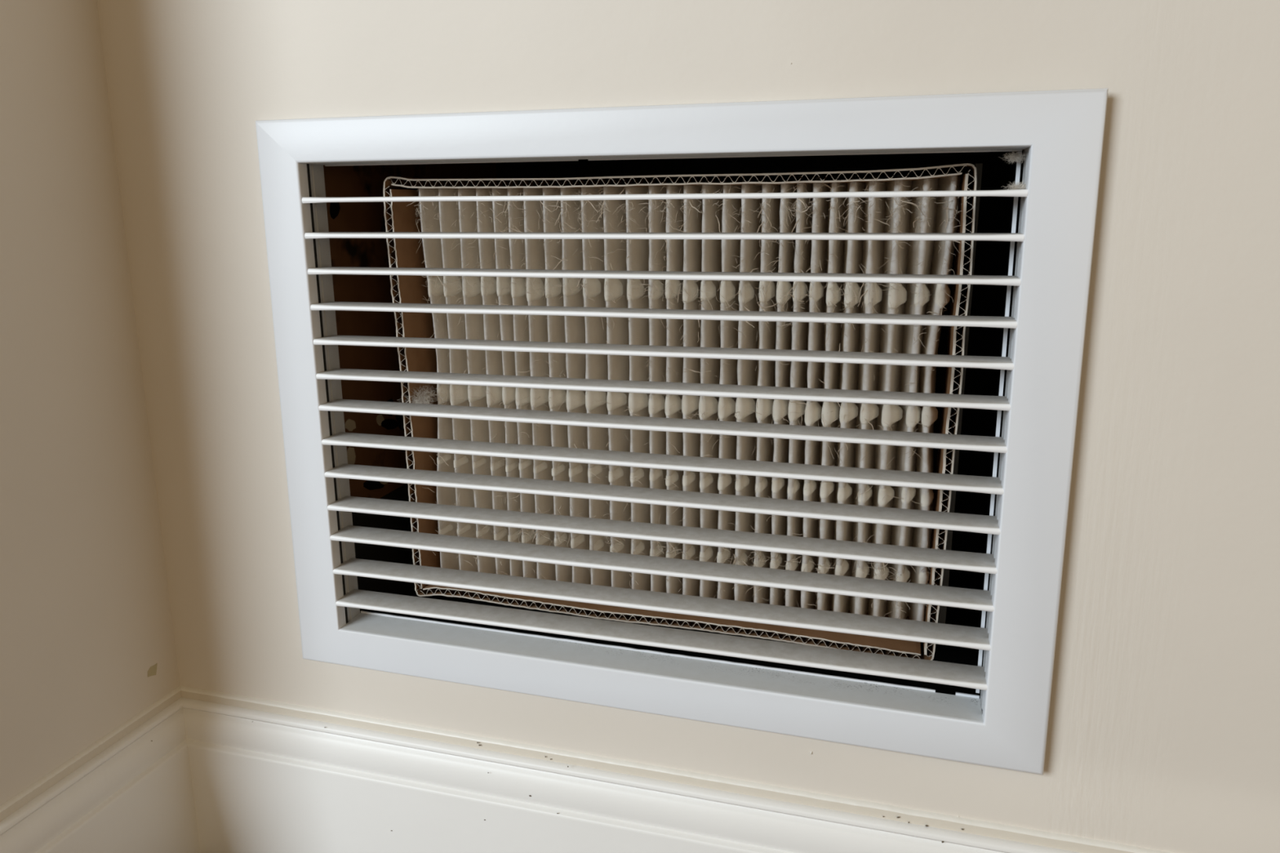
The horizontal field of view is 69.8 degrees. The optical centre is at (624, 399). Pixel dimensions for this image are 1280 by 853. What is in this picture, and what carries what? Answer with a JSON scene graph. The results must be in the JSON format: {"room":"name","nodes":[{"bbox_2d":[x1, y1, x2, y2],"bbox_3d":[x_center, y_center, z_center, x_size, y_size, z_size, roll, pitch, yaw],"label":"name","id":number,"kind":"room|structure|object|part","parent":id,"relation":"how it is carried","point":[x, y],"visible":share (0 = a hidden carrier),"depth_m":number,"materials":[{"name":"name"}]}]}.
{"room":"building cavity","nodes":[
{"label":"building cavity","id":0,"kind":"room"},
{"bbox_2d":[0,0,179,805],"bbox_3d":[-0.486,-0.923,0.328,0.350,2.500,0.154,3,13,16],"label":"wall","id":1,"kind":"structure","parent":0,"point":[87,645],"depth_m":0.50,"materials":[{"name":"beige paint"}]},
{"bbox_2d":[0,685,200,852],"bbox_3d":[-0.301,0.254,0.527,0.013,0.111,0.154,3,13,16],"label":"baseboard","id":2,"kind":"structure","parent":1,"relation":"attached to","point":[131,790],"depth_m":0.53,"materials":[{"name":"white wood"}]},
{"bbox_2d":[97,0,1279,852],"bbox_3d":[0.519,-0.889,0.120,4.897,2.500,0.017,3,13,16],"label":"wall","id":3,"kind":"structure","parent":0,"point":[1163,730],"depth_m":0.43,"materials":[{"name":"beige paint"}]},
{"bbox_2d":[323,149,1024,699],"bbox_3d":[0.079,-0.020,0.582,0.460,0.329,0.242,3,13,16],"label":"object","id":4,"kind":"object","parent":3,"relation":"attached to","point":[992,214],"visible":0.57,"depth_m":0.61,"materials":[{"name":"black metal"}]},
{"bbox_3d":[-0.138,0.087,0.669,0.007,0.080,0.238,3,13,16],"label":"panel","id":5,"kind":"part","parent":4,"relation":"part of","materials":[{"name":"black"}]},
{"bbox_2d":[382,163,976,660],"bbox_3d":[0.022,0.002,0.518,0.313,0.254,0.050,3,13,16],"label":"filter","id":6,"kind":"object","parent":4,"relation":"in","point":[700,255],"visible":0.73,"depth_m":0.51,"materials":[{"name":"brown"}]},
{"bbox_3d":[-0.124,-0.006,0.561,0.007,0.247,0.050,3,13,16],"label":"frame","id":7,"kind":"part","parent":6,"relation":"part of","materials":[{"name":"cardboard"}]},
{"bbox_2d":[398,385,446,404],"bbox_3d":[-0.118,0.000,0.539,0.030,0.020,0.018,7,14,33],"label":"clump","id":8,"kind":"object","parent":6,"relation":"on","point":[420,397],"visible":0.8,"depth_m":0.54,"materials":[{"name":"grey"}]},
{"bbox_3d":[0.023,0.123,0.545,0.299,0.006,0.050,3,13,16],"label":"frame","id":9,"kind":"part","parent":6,"relation":"part of","materials":[{"name":"cardboard"}]},
{"bbox_3d":[0.020,-0.120,0.493,0.309,0.004,0.050,3,13,16],"label":"frame","id":10,"kind":"part","parent":6,"relation":"part of","materials":[{"name":"cardboard"}]},
{"bbox_2d":[407,179,973,620],"bbox_3d":[0.022,0.004,0.505,0.305,0.242,0.019,3,13,16],"label":"dust","id":11,"kind":"object","parent":6,"relation":"attached to","point":[801,201],"visible":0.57,"depth_m":0.49,"materials":[{"name":"grey"}]},
{"bbox_3d":[0.169,0.010,0.476,0.008,0.253,0.050,3,13,16],"label":"frame","id":12,"kind":"part","parent":6,"relation":"part of","materials":[{"name":"cardboard"}]},
{"bbox_3d":[0.078,0.140,0.615,0.456,0.004,0.238,3,13,16],"label":"panel","id":13,"kind":"part","parent":4,"relation":"part of","materials":[{"name":"black"}]},
{"bbox_3d":[0.111,-0.044,0.694,0.456,0.321,0.004,3,13,16],"label":"panel","id":14,"kind":"part","parent":4,"relation":"part of","materials":[{"name":"black"}]},
{"bbox_3d":[0.173,0.004,0.478,0.008,0.245,0.015,3,13,16],"label":"guide rail","id":15,"kind":"part","parent":4,"relation":"part of","materials":[{"name":"metal"}]},
{"bbox_2d":[180,685,1172,852],"bbox_3d":[0.360,0.274,0.405,1.350,0.111,0.014,3,13,16],"label":"baseboard","id":16,"kind":"structure","parent":3,"relation":"attached to","point":[268,776],"depth_m":0.53,"materials":[{"name":"white wood"}]},
{"bbox_2d":[255,88,1108,775],"bbox_3d":[0.004,0.013,0.472,0.411,0.314,0.024,3,13,16],"label":"air vent","id":17,"kind":"object","parent":3,"relation":"in","point":[1060,132],"visible":1,"depth_m":0.46,"materials":[{"name":"white metal"}]},
{"bbox_3d":[0.005,0.143,0.500,0.355,0.003,0.022,3,13,16],"label":"sill","id":18,"kind":"part","parent":17,"relation":"part of","materials":[{"name":"white metal"}]},
{"bbox_3d":[0.004,0.126,0.494,0.357,0.004,0.019,3,13,16],"label":"louvre blade","id":19,"kind":"part","parent":17,"relation":"part of","materials":[{"name":"white metal"}]},
{"bbox_3d":[0.004,0.107,0.490,0.357,0.004,0.019,3,13,16],"label":"louvre blade","id":20,"kind":"part","parent":17,"relation":"part of","materials":[{"name":"white metal"}]},
{"bbox_3d":[0.004,0.087,0.486,0.357,0.003,0.019,3,13,16],"label":"louvre blade","id":21,"kind":"part","parent":17,"relation":"part of","materials":[{"name":"white metal"}]},
{"bbox_3d":[0.004,0.069,0.482,0.357,0.004,0.019,3,13,16],"label":"louvre blade","id":22,"kind":"part","parent":17,"relation":"part of","materials":[{"name":"white metal"}]},
{"bbox_3d":[0.003,0.050,0.478,0.357,0.003,0.019,3,13,16],"label":"louvre blade","id":23,"kind":"part","parent":17,"relation":"part of","materials":[{"name":"white metal"}]},
{"bbox_3d":[0.003,0.031,0.474,0.357,0.004,0.019,3,13,16],"label":"louvre blade","id":24,"kind":"part","parent":17,"relation":"part of","materials":[{"name":"white metal"}]},
{"bbox_3d":[0.003,0.012,0.470,0.357,0.004,0.019,3,13,16],"label":"louvre blade","id":25,"kind":"part","parent":17,"relation":"part of","materials":[{"name":"white metal"}]},
{"bbox_3d":[0.003,-0.006,0.466,0.357,0.005,0.019,3,13,16],"label":"louvre blade","id":26,"kind":"part","parent":17,"relation":"part of","materials":[{"name":"white metal"}]},
{"bbox_3d":[0.003,-0.025,0.462,0.357,0.004,0.019,3,13,16],"label":"louvre blade","id":27,"kind":"part","parent":17,"relation":"part of","materials":[{"name":"white metal"}]},
{"bbox_3d":[0.003,-0.043,0.458,0.357,0.004,0.019,3,13,16],"label":"louvre blade","id":28,"kind":"part","parent":17,"relation":"part of","materials":[{"name":"white metal"}]},
{"bbox_3d":[0.002,-0.062,0.454,0.357,0.004,0.019,3,13,16],"label":"louvre blade","id":29,"kind":"part","parent":17,"relation":"part of","materials":[{"name":"white metal"}]},
{"bbox_3d":[0.002,-0.080,0.450,0.357,0.004,0.019,3,13,16],"label":"louvre blade","id":30,"kind":"part","parent":17,"relation":"part of","materials":[{"name":"white metal"}]},
{"bbox_3d":[0.002,-0.098,0.446,0.357,0.004,0.019,3,13,16],"label":"louvre blade","id":31,"kind":"part","parent":17,"relation":"part of","materials":[{"name":"white metal"}]},
{"bbox_3d":[0.002,-0.118,0.445,0.357,0.002,0.021,3,13,16],"label":"sill","id":32,"kind":"part","parent":17,"relation":"part of","materials":[{"name":"white metal"}]},
{"bbox_2d":[999,149,1026,164],"bbox_3d":[0.171,-0.106,0.401,0.014,0.007,0.009,8,15,34],"label":"clump","id":33,"kind":"object","parent":17,"relation":"on","point":[1016,156],"visible":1,"depth_m":0.40,"materials":[{"name":"grey"}]},
{"bbox_2d":[1004,179,1026,189],"bbox_3d":[0.171,-0.091,0.396,0.013,0.008,0.013,-8,14,-30],"label":"clump","id":34,"kind":"object","parent":17,"relation":"on","point":[1015,186],"visible":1,"depth_m":0.40,"materials":[{"name":"grey"}]}
]}

